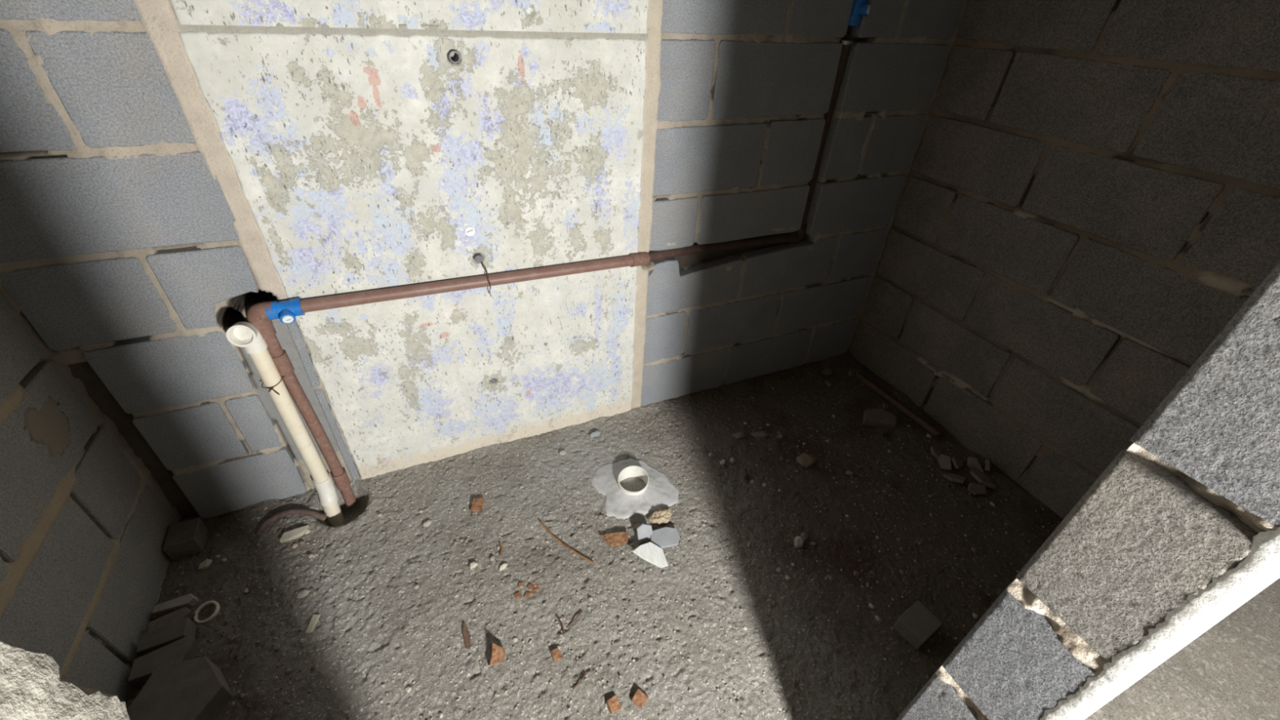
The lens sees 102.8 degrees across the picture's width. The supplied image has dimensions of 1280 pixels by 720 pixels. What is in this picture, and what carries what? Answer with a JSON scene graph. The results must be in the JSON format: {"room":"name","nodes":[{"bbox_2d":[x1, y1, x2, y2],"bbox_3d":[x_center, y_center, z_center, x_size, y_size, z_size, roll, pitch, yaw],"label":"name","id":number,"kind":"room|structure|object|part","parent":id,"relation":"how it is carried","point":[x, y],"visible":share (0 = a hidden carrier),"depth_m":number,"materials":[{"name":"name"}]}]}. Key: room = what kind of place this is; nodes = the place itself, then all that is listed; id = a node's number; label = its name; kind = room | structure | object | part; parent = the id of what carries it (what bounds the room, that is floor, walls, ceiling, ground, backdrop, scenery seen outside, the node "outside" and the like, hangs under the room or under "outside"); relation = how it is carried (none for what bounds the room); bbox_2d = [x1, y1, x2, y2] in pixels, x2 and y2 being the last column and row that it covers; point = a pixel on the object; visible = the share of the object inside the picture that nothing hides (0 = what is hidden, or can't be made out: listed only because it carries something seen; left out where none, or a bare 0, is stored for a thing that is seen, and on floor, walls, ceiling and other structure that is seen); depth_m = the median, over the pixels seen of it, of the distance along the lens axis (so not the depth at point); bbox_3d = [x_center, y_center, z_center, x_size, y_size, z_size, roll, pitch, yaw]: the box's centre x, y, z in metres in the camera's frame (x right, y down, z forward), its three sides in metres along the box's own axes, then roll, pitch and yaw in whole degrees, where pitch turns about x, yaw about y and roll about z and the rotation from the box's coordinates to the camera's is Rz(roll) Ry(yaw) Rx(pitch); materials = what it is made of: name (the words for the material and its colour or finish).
{"room":"building under construction","nodes":[
{"label":"building under construction","id":0,"kind":"room"},
{"bbox_2d":[0,293,182,701],"bbox_3d":[-1.025,-0.229,0.247,0.060,2.630,1.414,-13,39,-20],"label":"wall","id":1,"kind":"structure","parent":0,"point":[84,522],"depth_m":1.06,"materials":[{"name":"concrete"}]},
{"bbox_2d":[0,0,967,518],"bbox_3d":[-0.151,-0.847,1.166,2.540,2.630,0.135,-12,38,-20],"label":"wall","id":2,"kind":"structure","parent":0,"point":[170,170],"depth_m":1.28,"materials":[{"name":"concrete"}]},
{"bbox_3d":[-0.395,-0.852,0.955,0.923,0.394,0.014,-13,39,-20],"label":"concrete panel","id":3,"kind":"part","parent":2,"relation":"part of","materials":[{"name":"paint"}]},
{"bbox_3d":[-0.440,-0.202,1.443,0.931,1.218,0.052,-13,39,-20],"label":"concrete panel","id":4,"kind":"part","parent":2,"relation":"part of","materials":[{"name":"paint"}]},
{"bbox_2d":[480,261,491,296],"bbox_3d":[-0.415,-0.219,1.385,0.008,0.099,0.033,-24,44,-32],"label":"wire","id":5,"kind":"object","parent":2,"relation":"hanging from","point":[482,264],"visible":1,"depth_m":1.37,"materials":[{"name":"grey metal"}]},
{"bbox_2d":[246,0,871,507],"bbox_3d":[-0.161,-0.283,1.505,1.686,1.364,0.077,-13,39,-21],"label":"pipe","id":6,"kind":"object","parent":2,"relation":"attached to","point":[260,315],"visible":0.88,"depth_m":1.41,"materials":[{"name":"brown plastic"}]},
{"bbox_3d":[-0.834,-0.097,1.209,0.023,0.023,0.012,-13,39,-20],"label":"valve handle","id":7,"kind":"part","parent":6,"relation":"part of","materials":[{"name":"white plastic"}]},
{"bbox_3d":[0.631,-0.967,1.409,0.004,0.023,0.023,22,40,25],"label":"valve handle","id":8,"kind":"part","parent":6,"relation":"part of","materials":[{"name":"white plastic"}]},
{"bbox_2d":[0,261,1279,719],"bbox_3d":[0.369,-0.134,0.215,2.641,2.630,0.184,-13,39,-20],"label":"wall","id":9,"kind":"structure","parent":0,"point":[1180,530],"depth_m":0.41,"materials":[{"name":"concrete"}]},
{"bbox_2d":[124,350,1279,719],"bbox_3d":[0.680,1.130,0.727,5.088,0.102,3.429,-13,39,-20],"label":"floor","id":10,"kind":"structure","parent":0,"point":[1231,671],"depth_m":1.36,"materials":[{"name":"grey concrete"}]},
{"bbox_2d":[128,635,199,688],"bbox_3d":[-1.064,0.677,1.148,0.111,0.060,0.067,-15,39,-23],"label":"block piece","id":11,"kind":"object","parent":10,"relation":"on","point":[186,648],"visible":0.77,"depth_m":1.13,"materials":[{"name":"grey concrete"}]},
{"bbox_2d":[136,617,196,655],"bbox_3d":[-1.094,0.644,1.184,0.090,0.055,0.052,-15,39,-23],"label":"block piece","id":12,"kind":"object","parent":10,"relation":"on","point":[149,642],"visible":0.76,"depth_m":1.17,"materials":[{"name":"grey concrete"}]},
{"bbox_2d":[147,607,195,631],"bbox_3d":[-1.119,0.625,1.223,0.083,0.040,0.034,-19,41,-27],"label":"block piece","id":13,"kind":"object","parent":10,"relation":"on","point":[182,613],"visible":0.73,"depth_m":1.21,"materials":[{"name":"brown stone"}]},
{"bbox_2d":[152,593,198,616],"bbox_3d":[-1.139,0.604,1.255,0.081,0.039,0.030,-15,40,-23],"label":"block piece","id":14,"kind":"object","parent":10,"relation":"on","point":[188,601],"visible":0.97,"depth_m":1.25,"materials":[{"name":"grey concrete"}]},
{"bbox_2d":[127,656,232,719],"bbox_3d":[-0.964,0.716,1.087,0.165,0.090,0.138,-1,36,-5],"label":"block","id":15,"kind":"object","parent":10,"relation":"on","point":[193,689],"visible":1,"depth_m":1.06,"materials":[{"name":"grey concrete"}]},
{"bbox_2d":[162,517,208,560],"bbox_3d":[-1.227,0.482,1.382,0.070,0.055,0.088,-15,40,-23],"label":"block piece","id":16,"kind":"object","parent":10,"relation":"on","point":[187,538],"visible":1,"depth_m":1.36,"materials":[{"name":"grey concrete"}]},
{"bbox_2d":[197,559,212,569],"bbox_3d":[-1.155,0.544,1.357,0.033,0.016,0.024,-28,46,-35],"label":"stone","id":17,"kind":"object","parent":10,"relation":"on","point":[205,564],"visible":1,"depth_m":1.35,"materials":[{"name":"grey stone"}]},
{"bbox_2d":[193,600,219,623],"bbox_3d":[-1.064,0.619,1.254,0.052,0.016,0.053,12,37,12],"label":"ring","id":18,"kind":"object","parent":10,"relation":"on","point":[213,615],"visible":1,"depth_m":1.25,"materials":[{"name":"beige plastic"}]},
{"bbox_2d":[228,635,235,641],"bbox_3d":[-0.969,0.662,1.212,0.013,0.007,0.013,29,43,31],"label":"pebble","id":19,"kind":"object","parent":10,"relation":"on","point":[232,638],"visible":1,"depth_m":1.21,"materials":[{"name":"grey stone"}]},
{"bbox_2d":[243,587,248,593],"bbox_3d":[-1.012,0.594,1.312,0.011,0.008,0.014,-22,43,-30],"label":"pebble","id":20,"kind":"object","parent":10,"relation":"on","point":[246,591],"visible":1,"depth_m":1.31,"materials":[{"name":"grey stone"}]},
{"bbox_2d":[226,321,344,527],"bbox_3d":[-0.929,0.203,1.381,0.083,0.711,0.070,18,38,20],"label":"drain pipe","id":21,"kind":"object","parent":10,"relation":"on","point":[245,335],"visible":1,"depth_m":1.34,"materials":[{"name":"beige plastic"}]},
{"bbox_2d":[226,321,257,346],"bbox_3d":[-0.925,-0.062,1.189,0.056,0.057,0.035,-13,39,-20],"label":"socket","id":22,"kind":"object","parent":21,"relation":"attached to","point":[242,334],"depth_m":1.19,"materials":[{"name":"beige plastic"}]},
{"bbox_2d":[261,375,285,395],"bbox_3d":[-0.921,0.059,1.301,0.075,0.040,0.050,-13,39,-20],"label":"wire","id":23,"kind":"object","parent":21,"relation":"attached to","point":[273,387],"visible":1,"depth_m":1.28,"materials":[{"name":"grey metal"}]},
{"bbox_2d":[284,668,292,675],"bbox_3d":[-0.797,0.707,1.158,0.014,0.009,0.013,11,37,12],"label":"pebble","id":24,"kind":"object","parent":10,"relation":"on","point":[288,671],"visible":1,"depth_m":1.16,"materials":[{"name":"brown stone"}]},
{"bbox_2d":[254,508,327,535],"bbox_3d":[-1.008,0.463,1.477,0.177,0.050,0.051,-13,39,-20],"label":"hose","id":25,"kind":"object","parent":10,"relation":"on","point":[261,528],"visible":1,"depth_m":1.47,"materials":[{"name":"plastic"}]},
{"bbox_2d":[279,524,309,542],"bbox_3d":[-0.974,0.492,1.440,0.071,0.016,0.030,-16,40,-24],"label":"chip","id":26,"kind":"object","parent":10,"relation":"on","point":[294,534],"visible":1,"depth_m":1.44,"materials":[{"name":"beige stone"}]},
{"bbox_2d":[292,542,297,548],"bbox_3d":[-0.957,0.515,1.416,0.013,0.010,0.016,12,37,12],"label":"stone","id":27,"kind":"object","parent":10,"relation":"on","point":[294,545],"visible":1,"depth_m":1.41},
{"bbox_2d":[298,638,304,643],"bbox_3d":[-0.802,0.666,1.211,0.012,0.009,0.011,-9,38,-16],"label":"pebble","id":28,"kind":"object","parent":10,"relation":"on","point":[302,640],"visible":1,"depth_m":1.21,"materials":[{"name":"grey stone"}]},
{"bbox_2d":[296,589,310,598],"bbox_3d":[-0.859,0.598,1.304,0.028,0.014,0.022,-2,36,-6],"label":"stone","id":29,"kind":"object","parent":10,"relation":"on","point":[304,593],"visible":1,"depth_m":1.30,"materials":[{"name":"grey stone"}]},
{"bbox_2d":[302,528,310,534],"bbox_3d":[-0.947,0.489,1.449,0.021,0.013,0.015,-20,41,-28],"label":"stone","id":30,"kind":"object","parent":10,"relation":"on","point":[307,531],"visible":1,"depth_m":1.45,"materials":[{"name":"beige stone"}]},
{"bbox_2d":[305,614,319,633],"bbox_3d":[-0.798,0.644,1.246,0.017,0.007,0.046,-1,36,-5],"label":"chip","id":31,"kind":"object","parent":10,"relation":"on","point":[311,626],"visible":1,"depth_m":1.24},
{"bbox_2d":[404,686,411,693],"bbox_3d":[-0.518,0.736,1.142,0.014,0.007,0.011,19,39,21],"label":"pebble","id":32,"kind":"object","parent":10,"relation":"on","point":[408,689],"visible":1,"depth_m":1.14,"materials":[{"name":"grey stone"}]},
{"bbox_2d":[422,520,432,526],"bbox_3d":[-0.619,0.476,1.488,0.017,0.015,0.028,24,41,27],"label":"stone","id":33,"kind":"object","parent":10,"relation":"on","point":[427,523],"visible":1,"depth_m":1.48,"materials":[{"name":"beige stone"}]},
{"bbox_2d":[462,622,470,648],"bbox_3d":[-0.422,0.671,1.243,0.016,0.010,0.069,-14,39,-22],"label":"dry leaf","id":34,"kind":"object","parent":10,"relation":"on","point":[466,635],"visible":1,"depth_m":1.24,"materials":[{"name":"brown plant"}]},
{"bbox_2d":[469,561,478,568],"bbox_3d":[-0.452,0.557,1.389,0.023,0.015,0.014,-20,41,-28],"label":"stone","id":35,"kind":"object","parent":10,"relation":"on","point":[473,564],"visible":1,"depth_m":1.38,"materials":[{"name":"white stone"}]},
{"bbox_2d":[470,497,484,512],"bbox_3d":[-0.492,0.438,1.545,0.036,0.022,0.050,-2,36,-6],"label":"chip","id":36,"kind":"object","parent":10,"relation":"on","point":[477,506],"visible":1,"depth_m":1.54,"materials":[{"name":"brown brick"}]},
{"bbox_2d":[489,555,494,560],"bbox_3d":[-0.407,0.548,1.410,0.013,0.011,0.016,25,41,27],"label":"stone","id":37,"kind":"object","parent":10,"relation":"on","point":[492,557],"visible":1,"depth_m":1.41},
{"bbox_2d":[488,642,505,665],"bbox_3d":[-0.335,0.691,1.197,0.037,0.039,0.050,0,36,-4],"label":"chip","id":38,"kind":"object","parent":10,"relation":"on","point":[497,652],"visible":1,"depth_m":1.19,"materials":[{"name":"brown brick"}]},
{"bbox_2d":[498,542,502,555],"bbox_3d":[-0.391,0.530,1.434,0.008,0.008,0.042,-7,37,-14],"label":"twig","id":39,"kind":"object","parent":10,"relation":"on","point":[500,543],"visible":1,"depth_m":1.43,"materials":[{"name":"brown wood"}]},
{"bbox_2d":[498,562,507,570],"bbox_3d":[-0.373,0.563,1.392,0.028,0.012,0.013,-28,46,-35],"label":"stone","id":40,"kind":"object","parent":10,"relation":"on","point":[503,566],"visible":1,"depth_m":1.39,"materials":[{"name":"white stone"}]},
{"bbox_2d":[512,637,517,642],"bbox_3d":[-0.303,0.679,1.239,0.012,0.007,0.012,25,41,27],"label":"pebble","id":41,"kind":"object","parent":10,"relation":"on","point":[514,639],"visible":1,"depth_m":1.24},
{"bbox_2d":[514,591,520,599],"bbox_3d":[-0.318,0.612,1.327,0.015,0.004,0.015,-17,40,-25],"label":"flake","id":42,"kind":"object","parent":10,"relation":"on","point":[517,595],"visible":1,"depth_m":1.32,"materials":[{"name":"brown brick"}]},
{"bbox_2d":[517,582,523,587],"bbox_3d":[-0.316,0.595,1.351,0.015,0.004,0.015,-4,36,-10],"label":"flake","id":43,"kind":"object","parent":10,"relation":"on","point":[520,584],"visible":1,"depth_m":1.35,"materials":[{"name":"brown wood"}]},
{"bbox_2d":[524,591,530,597],"bbox_3d":[-0.293,0.610,1.331,0.015,0.004,0.015,14,37,15],"label":"flake","id":44,"kind":"object","parent":10,"relation":"on","point":[527,593],"visible":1,"depth_m":1.33,"materials":[{"name":"brown brick"}]},
{"bbox_2d":[526,582,533,589],"bbox_3d":[-0.290,0.598,1.349,0.015,0.004,0.015,20,39,22],"label":"flake","id":45,"kind":"object","parent":10,"relation":"on","point":[530,585],"visible":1,"depth_m":1.35,"materials":[{"name":"brown brick"}]},
{"bbox_2d":[533,585,538,591],"bbox_3d":[-0.275,0.602,1.349,0.015,0.004,0.015,-10,38,-18],"label":"flake","id":46,"kind":"object","parent":10,"relation":"on","point":[536,588],"visible":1,"depth_m":1.35,"materials":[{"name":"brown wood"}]},
{"bbox_2d":[551,647,562,662],"bbox_3d":[-0.198,0.699,1.210,0.021,0.016,0.028,-19,41,-28],"label":"chip","id":47,"kind":"object","parent":10,"relation":"on","point":[556,654],"visible":1,"depth_m":1.21,"materials":[{"name":"brown brick"}]},
{"bbox_2d":[555,614,564,634],"bbox_3d":[-0.196,0.656,1.267,0.007,0.009,0.056,-15,40,-24],"label":"twig","id":48,"kind":"object","parent":10,"relation":"on","point":[557,615],"visible":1,"depth_m":1.26,"materials":[{"name":"brown wood"}]},
{"bbox_2d":[559,449,566,455],"bbox_3d":[-0.262,0.316,1.736,0.025,0.014,0.018,-20,41,-28],"label":"stone","id":49,"kind":"object","parent":10,"relation":"on","point":[562,452],"visible":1,"depth_m":1.73,"materials":[{"name":"beige stone"}]},
{"bbox_2d":[540,522,594,564],"bbox_3d":[-0.212,0.520,1.449,0.206,0.012,0.014,25,41,28],"label":"twig","id":50,"kind":"object","parent":10,"relation":"on","point":[541,523],"visible":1,"depth_m":1.44,"materials":[{"name":"wood"}]},
{"bbox_2d":[565,610,582,628],"bbox_3d":[-0.164,0.651,1.282,0.007,0.010,0.055,28,42,30],"label":"twig","id":51,"kind":"object","parent":10,"relation":"on","point":[581,611],"visible":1,"depth_m":1.28,"materials":[{"name":"brown wood"}]},
{"bbox_2d":[572,672,586,689],"bbox_3d":[-0.137,0.734,1.166,0.007,0.009,0.043,28,43,31],"label":"twig","id":52,"kind":"object","parent":10,"relation":"on","point":[585,673],"visible":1,"depth_m":1.16,"materials":[{"name":"wood"}]},
{"bbox_2d":[590,431,600,437],"bbox_3d":[-0.158,0.263,1.817,0.044,0.021,0.021,-20,41,-28],"label":"stone","id":53,"kind":"object","parent":10,"relation":"on","point":[596,433],"visible":1,"depth_m":1.81,"materials":[{"name":"white stone"}]},
{"bbox_2d":[605,694,622,714],"bbox_3d":[-0.059,0.761,1.128,0.027,0.022,0.031,-19,41,-27],"label":"chip","id":54,"kind":"object","parent":10,"relation":"on","point":[613,704],"visible":1,"depth_m":1.12,"materials":[{"name":"brown brick"}]},
{"bbox_2d":[168,357,1058,719],"bbox_3d":[0.061,0.564,1.438,2.402,0.063,1.199,-13,39,-20],"label":"gravel","id":55,"kind":"object","parent":10,"relation":"on","point":[713,434],"visible":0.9,"depth_m":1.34,"materials":[{"name":"grey stone"}]},
{"bbox_2d":[600,531,628,546],"bbox_3d":[-0.072,0.516,1.469,0.083,0.020,0.040,-3,36,-8],"label":"chip","id":56,"kind":"object","parent":10,"relation":"on","point":[612,540],"visible":1,"depth_m":1.47,"materials":[{"name":"brown brick"}]},
{"bbox_2d":[591,458,679,519],"bbox_3d":[-0.019,0.440,1.668,0.287,0.189,0.284,-13,39,-20],"label":"floor drain","id":57,"kind":"object","parent":10,"relation":"on","point":[659,491],"visible":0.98,"depth_m":1.61,"materials":[{"name":"white plastic"}]},
{"bbox_2d":[631,688,648,708],"bbox_3d":[0.000,0.756,1.138,0.031,0.019,0.029,21,39,23],"label":"chip","id":58,"kind":"object","parent":10,"relation":"on","point":[639,698],"visible":1,"depth_m":1.13,"materials":[{"name":"brown brick"}]},
{"bbox_2d":[636,523,653,544],"bbox_3d":[0.011,0.498,1.476,0.052,0.044,0.036,-17,40,-25],"label":"chip","id":59,"kind":"object","parent":10,"relation":"on","point":[644,531],"visible":1,"depth_m":1.47,"materials":[{"name":"white ceramic"}]},
{"bbox_2d":[632,542,667,568],"bbox_3d":[0.033,0.543,1.428,0.103,0.032,0.052,15,38,17],"label":"chip","id":60,"kind":"object","parent":10,"relation":"on","point":[649,552],"visible":1,"depth_m":1.42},
{"bbox_2d":[648,507,671,524],"bbox_3d":[0.060,0.471,1.540,0.077,0.040,0.056,-7,37,-14],"label":"lump","id":61,"kind":"object","parent":10,"relation":"on","point":[663,515],"visible":1,"depth_m":1.52,"materials":[{"name":"beige stone"}]},
{"bbox_2d":[650,526,679,548],"bbox_3d":[0.072,0.513,1.475,0.085,0.022,0.058,-4,36,-10],"label":"chip","id":62,"kind":"object","parent":10,"relation":"on","point":[664,537],"visible":0.88,"depth_m":1.47,"materials":[{"name":"white ceramic"}]},
{"bbox_2d":[720,459,726,465],"bbox_3d":[0.283,0.347,1.732,0.028,0.018,0.020,-28,46,-35],"label":"stone","id":63,"kind":"object","parent":10,"relation":"on","point":[723,462],"visible":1,"depth_m":1.73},
{"bbox_2d":[729,457,735,463],"bbox_3d":[0.317,0.343,1.741,0.018,0.019,0.022,-6,37,-12],"label":"stone","id":64,"kind":"object","parent":10,"relation":"on","point":[732,460],"visible":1,"depth_m":1.74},
{"bbox_2d":[731,431,746,439],"bbox_3d":[0.358,0.271,1.836,0.060,0.019,0.029,-3,36,-8],"label":"stone","id":65,"kind":"object","parent":10,"relation":"on","point":[739,435],"visible":1,"depth_m":1.83,"materials":[{"name":"stone"}]},
{"bbox_2d":[750,431,769,438],"bbox_3d":[0.434,0.271,1.847,0.071,0.019,0.029,0,36,-4],"label":"stone","id":66,"kind":"object","parent":10,"relation":"on","point":[762,434],"visible":1,"depth_m":1.84,"materials":[{"name":"stone"}]},
{"bbox_2d":[775,567,782,573],"bbox_3d":[0.386,0.584,1.418,0.017,0.011,0.015,-25,44,-33],"label":"pebble","id":67,"kind":"object","parent":10,"relation":"on","point":[779,570],"visible":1,"depth_m":1.41,"materials":[{"name":"grey stone"}]},
{"bbox_2d":[777,434,783,439],"bbox_3d":[0.506,0.277,1.840,0.027,0.016,0.023,-20,41,-28],"label":"stone","id":68,"kind":"object","parent":10,"relation":"on","point":[779,436],"visible":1,"depth_m":1.83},
{"bbox_2d":[785,575,791,581],"bbox_3d":[0.405,0.597,1.397,0.016,0.011,0.013,29,43,31],"label":"pebble","id":69,"kind":"object","parent":10,"relation":"on","point":[787,577],"visible":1,"depth_m":1.39,"materials":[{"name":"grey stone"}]},
{"bbox_2d":[794,536,804,548],"bbox_3d":[0.462,0.530,1.486,0.029,0.032,0.036,25,41,27],"label":"stone","id":70,"kind":"object","parent":10,"relation":"on","point":[798,540],"visible":1,"depth_m":1.48,"materials":[{"name":"grey stone"}]},
{"bbox_2d":[800,532,808,540],"bbox_3d":[0.486,0.520,1.509,0.024,0.020,0.024,-18,41,-26],"label":"stone","id":71,"kind":"object","parent":10,"relation":"on","point":[804,535],"visible":0.85,"depth_m":1.50,"materials":[{"name":"grey stone"}]},
{"bbox_2d":[796,453,816,468],"bbox_3d":[0.570,0.344,1.752,0.069,0.030,0.053,-21,42,-30],"label":"stone","id":72,"kind":"object","parent":10,"relation":"on","point":[805,460],"visible":1,"depth_m":1.74,"materials":[{"name":"grey stone"}]},
{"bbox_2d":[809,541,815,546],"bbox_3d":[0.504,0.537,1.490,0.018,0.014,0.014,-3,36,-8],"label":"stone","id":73,"kind":"object","parent":10,"relation":"on","point":[811,544],"visible":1,"depth_m":1.49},
{"bbox_2d":[822,367,833,375],"bbox_3d":[0.813,0.051,2.208,0.047,0.035,0.041,-20,41,-28],"label":"stone","id":74,"kind":"object","parent":10,"relation":"on","point":[828,371],"visible":1,"depth_m":2.20,"materials":[{"name":"grey stone"}]},
{"bbox_2d":[825,379,832,386],"bbox_3d":[0.782,0.095,2.115,0.028,0.022,0.040,-6,37,-12],"label":"stone","id":75,"kind":"object","parent":10,"relation":"on","point":[828,383],"visible":1,"depth_m":2.10,"materials":[{"name":"stone"}]},
{"bbox_2d":[844,470,854,476],"bbox_3d":[0.705,0.381,1.716,0.032,0.019,0.019,12,37,12],"label":"stone","id":76,"kind":"object","parent":10,"relation":"on","point":[848,473],"visible":1,"depth_m":1.71,"materials":[{"name":"grey stone"}]},
{"bbox_2d":[853,570,859,577],"bbox_3d":[0.599,0.593,1.414,0.017,0.014,0.014,2,36,-1],"label":"pebble","id":77,"kind":"object","parent":10,"relation":"on","point":[855,573],"visible":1,"depth_m":1.41,"materials":[{"name":"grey stone"}]},
{"bbox_2d":[868,603,875,608],"bbox_3d":[0.609,0.648,1.344,0.013,0.009,0.018,-19,41,-28],"label":"pebble","id":78,"kind":"object","parent":10,"relation":"on","point":[870,605],"visible":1,"depth_m":1.34,"materials":[{"name":"grey stone"}]},
{"bbox_2d":[875,615,881,622],"bbox_3d":[0.614,0.667,1.317,0.012,0.010,0.018,-19,41,-27],"label":"pebble","id":79,"kind":"object","parent":10,"relation":"on","point":[877,618],"visible":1,"depth_m":1.31,"materials":[{"name":"grey stone"}]},
{"bbox_2d":[862,408,896,427],"bbox_3d":[0.908,0.219,1.944,0.137,0.033,0.084,4,36,2],"label":"mortar slab","id":80,"kind":"object","parent":10,"relation":"on","point":[873,417],"visible":1,"depth_m":1.92,"materials":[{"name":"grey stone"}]},
{"bbox_2d":[856,372,945,437],"bbox_3d":[1.000,0.165,1.990,0.043,0.030,0.408,-14,39,-22],"label":"board","id":81,"kind":"object","parent":10,"relation":"on","point":[891,398],"visible":1,"depth_m":1.96,"materials":[{"name":"wood"}]},
{"bbox_2d":[893,600,942,649],"bbox_3d":[0.699,0.666,1.285,0.088,0.045,0.073,-21,42,-30],"label":"block piece","id":82,"kind":"object","parent":10,"relation":"on","point":[917,624],"visible":1,"depth_m":1.27,"materials":[{"name":"grey concrete"}]},
{"bbox_2d":[929,446,941,458],"bbox_3d":[1.045,0.326,1.808,0.037,0.026,0.056,23,40,25],"label":"shard","id":83,"kind":"object","parent":10,"relation":"on","point":[935,451],"visible":0.98,"depth_m":1.80,"materials":[{"name":"brown stone"}]},
{"bbox_2d":[937,453,951,471],"bbox_3d":[1.049,0.352,1.760,0.042,0.034,0.062,13,37,13],"label":"shard","id":84,"kind":"object","parent":10,"relation":"on","point":[944,461],"visible":1,"depth_m":1.75,"materials":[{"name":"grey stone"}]},
{"bbox_2d":[942,472,966,484],"bbox_3d":[1.051,0.395,1.706,0.067,0.028,0.040,23,41,26],"label":"shard","id":85,"kind":"object","parent":10,"relation":"on","point":[953,477],"visible":1,"depth_m":1.70,"materials":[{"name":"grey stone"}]},
{"bbox_2d":[951,454,964,469],"bbox_3d":[1.095,0.349,1.760,0.069,0.040,0.038,-22,42,-30],"label":"shard","id":86,"kind":"object","parent":10,"relation":"on","point":[957,461],"visible":1,"depth_m":1.75,"materials":[{"name":"brown stone"}]},
{"bbox_2d":[971,547,977,553],"bbox_3d":[0.976,0.555,1.490,0.016,0.014,0.015,29,43,31],"label":"pebble","id":87,"kind":"object","parent":10,"relation":"on","point":[973,549],"visible":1,"depth_m":1.49,"materials":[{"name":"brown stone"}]},
{"bbox_2d":[972,613,977,618],"bbox_3d":[0.873,0.666,1.330,0.012,0.010,0.017,8,36,7],"label":"pebble","id":88,"kind":"object","parent":10,"relation":"on","point":[975,615],"visible":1,"depth_m":1.33,"materials":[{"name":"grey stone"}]},
{"bbox_2d":[967,482,986,495],"bbox_3d":[1.100,0.423,1.667,0.060,0.024,0.041,5,36,4],"label":"shard","id":89,"kind":"object","parent":10,"relation":"on","point":[975,489],"visible":1,"depth_m":1.66,"materials":[{"name":"grey concrete"}]},
{"bbox_2d":[969,466,995,488],"bbox_3d":[1.137,0.391,1.708,0.053,0.028,0.094,2,36,-1],"label":"shard","id":90,"kind":"object","parent":10,"relation":"on","point":[980,477],"visible":1,"depth_m":1.69,"materials":[{"name":"brown stone"}]},
{"bbox_2d":[966,456,983,471],"bbox_3d":[1.145,0.359,1.747,0.027,0.048,0.063,-22,42,-30],"label":"shard","id":91,"kind":"object","parent":90,"relation":"on","point":[971,461],"visible":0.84,"depth_m":1.74,"materials":[{"name":"brown stone"}]},
{"bbox_2d":[985,457,991,471],"bbox_3d":[1.186,0.356,1.738,0.069,0.055,0.028,-28,46,-35],"label":"shard","id":92,"kind":"object","parent":10,"relation":"on","point":[988,461],"visible":1,"depth_m":1.72,"materials":[{"name":"brown stone"}]},
{"bbox_2d":[848,0,1279,519],"bbox_3d":[1.245,-0.735,1.110,0.050,2.630,1.414,-13,39,-20],"label":"wall","id":93,"kind":"structure","parent":0,"point":[1090,197],"depth_m":1.41,"materials":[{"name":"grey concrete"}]}
]}

